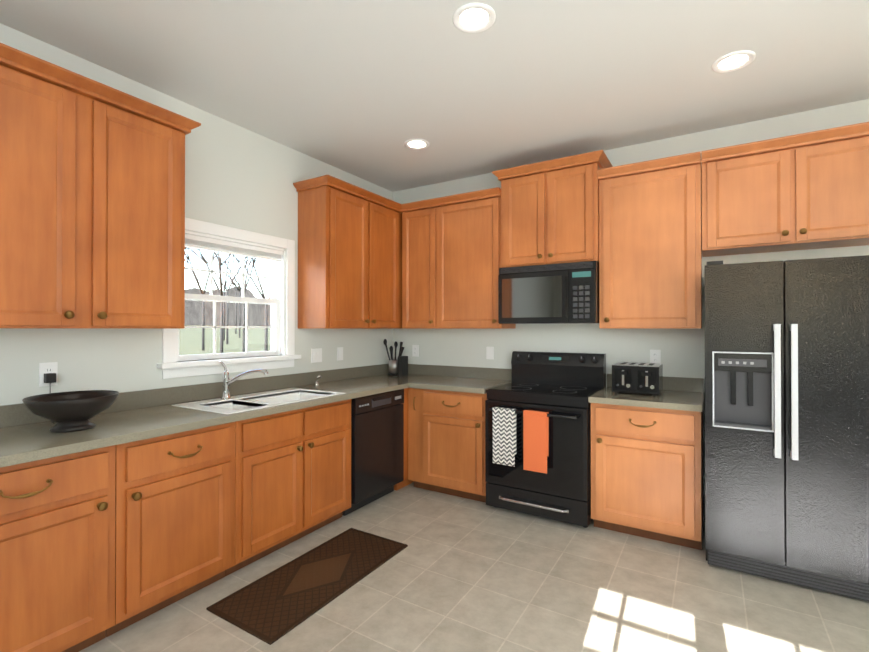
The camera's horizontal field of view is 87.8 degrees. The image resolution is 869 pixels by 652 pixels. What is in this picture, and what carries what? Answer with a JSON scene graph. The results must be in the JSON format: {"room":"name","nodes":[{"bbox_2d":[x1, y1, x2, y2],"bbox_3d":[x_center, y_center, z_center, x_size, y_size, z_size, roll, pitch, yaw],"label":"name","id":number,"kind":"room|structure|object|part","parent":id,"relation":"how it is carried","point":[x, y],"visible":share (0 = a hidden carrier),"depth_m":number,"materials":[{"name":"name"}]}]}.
{"room":"kitchen","nodes":[
{"label":"kitchen","id":0,"kind":"room"},
{"bbox_2d":[0,23,392,405],"bbox_3d":[-2.191,-0.012,1.947,0.150,2.790,6.500,0,0,31],"label":"wall","id":1,"kind":"structure","parent":0,"point":[238,177],"depth_m":2.92,"materials":[{"name":"white paint"}]},
{"bbox_2d":[39,362,57,422],"bbox_3d":[-1.869,0.325,2.212,0.120,0.287,0.072,0,0,31],"label":"electrical outlet","id":2,"kind":"object","parent":1,"relation":"attached to","point":[49,367],"depth_m":2.23,"materials":[{"name":"white plastic"}]},
{"bbox_3d":[-1.865,0.351,2.209,0.110,0.234,0.040,0,0,31],"label":"electrical outlet with charger","id":3,"kind":"part","parent":2,"relation":"part of","materials":[{"name":"plastic"}]},
{"bbox_2d":[0,43,200,328],"bbox_3d":[-1.743,-0.562,2.169,0.380,1.148,1.060,0,0,31],"label":"upper cabinet","id":4,"kind":"object","parent":1,"relation":"attached to","point":[92,204],"visible":1,"depth_m":2.11,"materials":[{"name":"brown wood"}]},
{"bbox_2d":[157,218,300,378],"bbox_3d":[-1.414,-0.178,3.161,0.210,0.995,1.060,0,0,31],"label":"window unit","id":5,"kind":"structure","parent":1,"relation":"in","point":[211,245],"depth_m":3.20,"materials":[{"name":"white wood"}]},
{"bbox_2d":[311,348,321,362],"bbox_3d":[-0.982,0.245,3.768,0.012,0.116,0.118,0,0,31],"label":"outlet","id":6,"kind":"object","parent":1,"relation":"attached to","point":[316,354],"visible":1,"depth_m":3.76,"materials":[{"name":"white plastic"}]},
{"bbox_2d":[337,347,342,360],"bbox_3d":[-0.835,0.247,4.007,0.012,0.116,0.072,0,0,31],"label":"outlet","id":7,"kind":"object","parent":1,"relation":"attached to","point":[339,353],"visible":1,"depth_m":4.00,"materials":[{"name":"white plastic"}]},
{"bbox_2d":[293,175,400,328],"bbox_3d":[-0.712,-0.546,3.903,0.330,1.136,0.916,0,0,31],"label":"upper cabinet","id":8,"kind":"object","parent":1,"relation":"attached to","point":[349,256],"depth_m":3.62,"materials":[{"name":"brown wood"}]},
{"bbox_2d":[401,212,401,328],"bbox_3d":[-0.396,-0.543,4.421,0.330,1.136,0.402,0,0,31],"label":"upper cabinet","id":9,"kind":"object","parent":1,"relation":"attached to","point":[401,212],"depth_m":4.28,"materials":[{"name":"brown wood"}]},
{"bbox_2d":[0,0,868,191],"bbox_3d":[-0.036,-1.465,0.639,5.200,0.100,6.800,0,0,31],"label":"ceiling","id":10,"kind":"structure","parent":0,"point":[364,89],"depth_m":2.45,"materials":[{"name":"white paint"}]},
{"bbox_2d":[404,139,429,149],"bbox_3d":[-0.136,-1.395,3.469,0.196,0.008,0.196,0,0,31],"label":"recessed light","id":11,"kind":"object","parent":10,"relation":"in","point":[416,144],"visible":1,"depth_m":3.46,"materials":[{"name":"white"}]},
{"bbox_2d":[453,3,495,32],"bbox_3d":[0.181,-1.403,2.062,0.196,0.008,0.196,0,0,31],"label":"recessed light","id":12,"kind":"object","parent":10,"relation":"in","point":[474,17],"visible":1,"depth_m":2.06,"materials":[{"name":"white"}]},
{"bbox_2d":[711,50,755,72],"bbox_3d":[1.586,-1.401,2.397,0.196,0.008,0.196,0,0,31],"label":"recessed light","id":13,"kind":"object","parent":10,"relation":"in","point":[733,61],"visible":1,"depth_m":2.39,"materials":[{"name":"white"}]},
{"bbox_2d":[79,482,868,651],"bbox_3d":[-0.036,1.425,0.622,5.200,0.100,6.800,0,0,31],"label":"floor","id":14,"kind":"structure","parent":0,"point":[459,574],"depth_m":2.27,"materials":[{"name":"tile"}]},
{"bbox_2d":[0,445,115,651],"bbox_3d":[-1.778,0.945,1.836,0.658,0.875,0.620,0,0,31],"label":"base cabinet","id":15,"kind":"object","parent":14,"relation":"on","point":[57,553],"visible":0.98,"depth_m":1.78,"materials":[{"name":"brown wood"}]},
{"bbox_2d":[105,422,234,636],"bbox_3d":[-1.465,0.948,2.348,0.658,0.875,0.575,0,0,31],"label":"base cabinet","id":16,"kind":"object","parent":14,"relation":"on","point":[174,517],"visible":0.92,"depth_m":2.15,"materials":[{"name":"brown wood"}]},
{"bbox_2d":[225,399,350,575],"bbox_3d":[-1.072,0.951,2.994,0.655,0.875,0.930,0,0,31],"label":"base cabinet","id":17,"kind":"object","parent":14,"relation":"on","point":[292,475],"visible":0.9,"depth_m":2.75,"materials":[{"name":"brown wood"}]},
{"bbox_2d":[0,364,427,467],"bbox_3d":[-1.048,0.525,3.032,0.660,0.301,3.447,0,0,31],"label":"countertop","id":18,"kind":"structure","parent":17,"relation":"on","point":[27,435],"depth_m":2.54,"materials":[{"name":"grey stone"}]},
{"bbox_2d":[22,390,118,432],"bbox_3d":[-1.647,0.392,2.058,0.346,0.152,0.346,0,0,31],"label":"bowl","id":19,"kind":"object","parent":18,"relation":"on","point":[71,411],"visible":0.98,"depth_m":2.00,"materials":[{"name":"black ceramic"}]},
{"bbox_2d":[219,360,267,398],"bbox_3d":[-1.239,0.345,2.910,0.274,0.252,0.198,0,0,31],"label":"faucet","id":20,"kind":"object","parent":18,"relation":"on","point":[227,381],"visible":1,"depth_m":2.91,"materials":[{"name":"silver metal"}]},
{"bbox_2d":[315,375,320,385],"bbox_3d":[-0.940,0.434,3.630,0.057,0.085,0.041,0,0,31],"label":"sprayer","id":21,"kind":"object","parent":18,"relation":"on","point":[316,381],"visible":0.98,"depth_m":3.62,"materials":[{"name":"silver metal"}]},
{"bbox_2d":[383,339,407,375],"bbox_3d":[-0.371,0.304,4.431,0.228,0.355,0.184,0,0,31],"label":"utensil holder","id":22,"kind":"object","parent":18,"relation":"on","point":[398,366],"visible":1,"depth_m":4.37,"materials":[{"name":"black"}]},
{"bbox_2d":[206,528,407,644],"bbox_3d":[-0.640,1.380,2.521,0.470,0.010,1.040,0,0,31],"label":"rug","id":23,"kind":"object","parent":14,"relation":"on","point":[272,607],"visible":0.96,"depth_m":2.39,"materials":[{"name":"brown carpet"}]},
{"bbox_2d":[342,389,403,515],"bbox_3d":[-0.665,0.959,3.662,0.613,0.868,0.600,0,0,31],"label":"dishwasher","id":24,"kind":"object","parent":14,"relation":"on","point":[377,446],"visible":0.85,"depth_m":3.46,"materials":[{"name":"black metal"}]},
{"bbox_2d":[394,388,413,490],"bbox_3d":[-0.348,0.959,4.231,0.600,0.875,0.665,0,0,31],"label":"base cabinet","id":25,"kind":"object","parent":14,"relation":"on","point":[402,484],"visible":0.07,"depth_m":3.84,"materials":[{"name":"brown wood"}]},
{"bbox_2d":[408,388,487,502],"bbox_3d":[0.231,0.957,3.881,0.735,0.875,0.658,0,0,31],"label":"base cabinet","id":26,"kind":"object","parent":14,"relation":"on","point":[446,442],"visible":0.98,"depth_m":3.63,"materials":[{"name":"brown wood"}]},
{"bbox_2d":[412,365,511,393],"bbox_3d":[0.255,0.448,3.874,0.685,0.137,0.652,0,0,31],"label":"countertop","id":27,"kind":"structure","parent":26,"relation":"on","point":[434,377],"depth_m":4.04,"materials":[{"name":"grey stone"}]},
{"bbox_2d":[485,351,605,527],"bbox_3d":[0.850,0.804,3.456,0.754,1.175,0.695,0,0,31],"label":"stove","id":28,"kind":"object","parent":14,"relation":"on","point":[560,387],"visible":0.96,"depth_m":3.25,"materials":[{"name":"black metal"}]},
{"bbox_2d":[493,407,515,466],"bbox_3d":[0.505,0.799,3.270,0.170,0.406,0.045,0,0,31],"label":"towel","id":29,"kind":"object","parent":28,"relation":"hanging from","point":[504,436],"visible":1,"depth_m":3.25,"materials":[{"name":"fabric"}]},
{"bbox_2d":[523,410,548,473],"bbox_3d":[0.706,0.803,3.148,0.170,0.416,0.045,0,0,31],"label":"towel","id":30,"kind":"object","parent":28,"relation":"hanging from","point":[535,439],"visible":0.98,"depth_m":3.12,"materials":[{"name":"orange fabric"}]},
{"bbox_2d":[591,403,702,549],"bbox_3d":[1.475,0.952,3.121,0.645,0.875,0.658,0,0,31],"label":"base cabinet","id":31,"kind":"object","parent":14,"relation":"on","point":[646,472],"visible":1,"depth_m":2.87,"materials":[{"name":"brown wood"}]},
{"bbox_2d":[588,374,703,411],"bbox_3d":[1.479,0.444,3.126,0.655,0.137,0.652,0,0,31],"label":"countertop","id":32,"kind":"structure","parent":31,"relation":"on","point":[678,393],"depth_m":3.04,"materials":[{"name":"grey stone"}]},
{"bbox_2d":[612,362,662,395],"bbox_3d":[1.440,0.372,3.207,0.300,0.206,0.300,0,0,31],"label":"toaster","id":33,"kind":"object","parent":32,"relation":"on","point":[640,378],"visible":1,"depth_m":3.11,"materials":[{"name":"black metal"}]},
{"bbox_2d":[704,255,868,601],"bbox_3d":[2.098,0.500,2.610,0.910,1.733,0.790,0,0,31],"label":"fridge","id":34,"kind":"object","parent":14,"relation":"on","point":[787,421],"visible":1,"depth_m":2.35,"materials":[{"name":"black metal"}]},
{"bbox_2d":[393,99,868,519],"bbox_3d":[1.698,-0.004,3.467,5.200,2.790,0.150,0,0,31],"label":"wall","id":35,"kind":"structure","parent":0,"point":[682,352],"depth_m":3.48,"materials":[{"name":"white paint"}]},
{"bbox_2d":[412,345,418,356],"bbox_3d":[-0.191,0.248,4.527,0.072,0.116,0.009,0,0,31],"label":"electrical outlet","id":36,"kind":"object","parent":35,"relation":"attached to","point":[415,350],"visible":1,"depth_m":4.52,"materials":[{"name":"white plastic"}]},
{"bbox_2d":[400,187,515,328],"bbox_3d":[0.187,-0.551,4.080,1.006,1.148,0.380,0,0,31],"label":"upper cabinet","id":37,"kind":"object","parent":35,"relation":"attached to","point":[451,255],"visible":0.98,"depth_m":3.94,"materials":[{"name":"brown wood"}]},
{"bbox_2d":[486,347,493,359],"bbox_3d":[0.503,0.245,4.100,0.072,0.116,0.012,0,0,31],"label":"outlet","id":38,"kind":"object","parent":35,"relation":"attached to","point":[489,352],"visible":1,"depth_m":4.10,"materials":[{"name":"white plastic"}]},
{"bbox_2d":[492,150,612,267],"bbox_3d":[0.937,-0.865,3.608,0.860,0.779,0.405,0,0,31],"label":"upper cabinet","id":39,"kind":"object","parent":35,"relation":"attached to","point":[549,211],"visible":0.96,"depth_m":3.45,"materials":[{"name":"brown wood"}]},
{"bbox_2d":[498,261,598,323],"bbox_3d":[0.930,-0.245,3.593,0.754,0.450,0.431,0,0,31],"label":"microwave","id":40,"kind":"object","parent":39,"relation":"attached to","point":[563,293],"visible":1,"depth_m":3.41,"materials":[{"name":"black"}]},
{"bbox_2d":[597,151,701,328],"bbox_3d":[1.546,-0.556,3.249,0.645,1.148,0.380,0,0,31],"label":"upper cabinet","id":41,"kind":"object","parent":35,"relation":"attached to","point":[650,244],"visible":1,"depth_m":3.12,"materials":[{"name":"brown wood"}]},
{"bbox_2d":[650,350,660,363],"bbox_3d":[1.660,0.236,3.395,0.072,0.116,0.009,0,0,31],"label":"electrical outlet","id":42,"kind":"object","parent":35,"relation":"attached to","point":[655,356],"visible":1,"depth_m":3.39,"materials":[{"name":"white plastic"}]},
{"bbox_2d":[701,122,868,256],"bbox_3d":[2.252,-0.815,2.819,1.000,0.635,0.380,0,0,31],"label":"upper cabinet","id":43,"kind":"object","parent":35,"relation":"attached to","point":[806,191],"visible":1,"depth_m":2.73,"materials":[{"name":"brown wood"}]},
{"label":"outside","id":44,"kind":"structure","parent":0,"visible":0},
{"bbox_2d":[179,247,270,354],"bbox_3d":[-85.927,-4.441,56.964,199.600,14.160,320.000,0,0,31],"label":"garden","id":45,"kind":"object","parent":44,"point":[199,332],"depth_m":38.45,"materials":[{"name":"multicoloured plant"}]}
]}

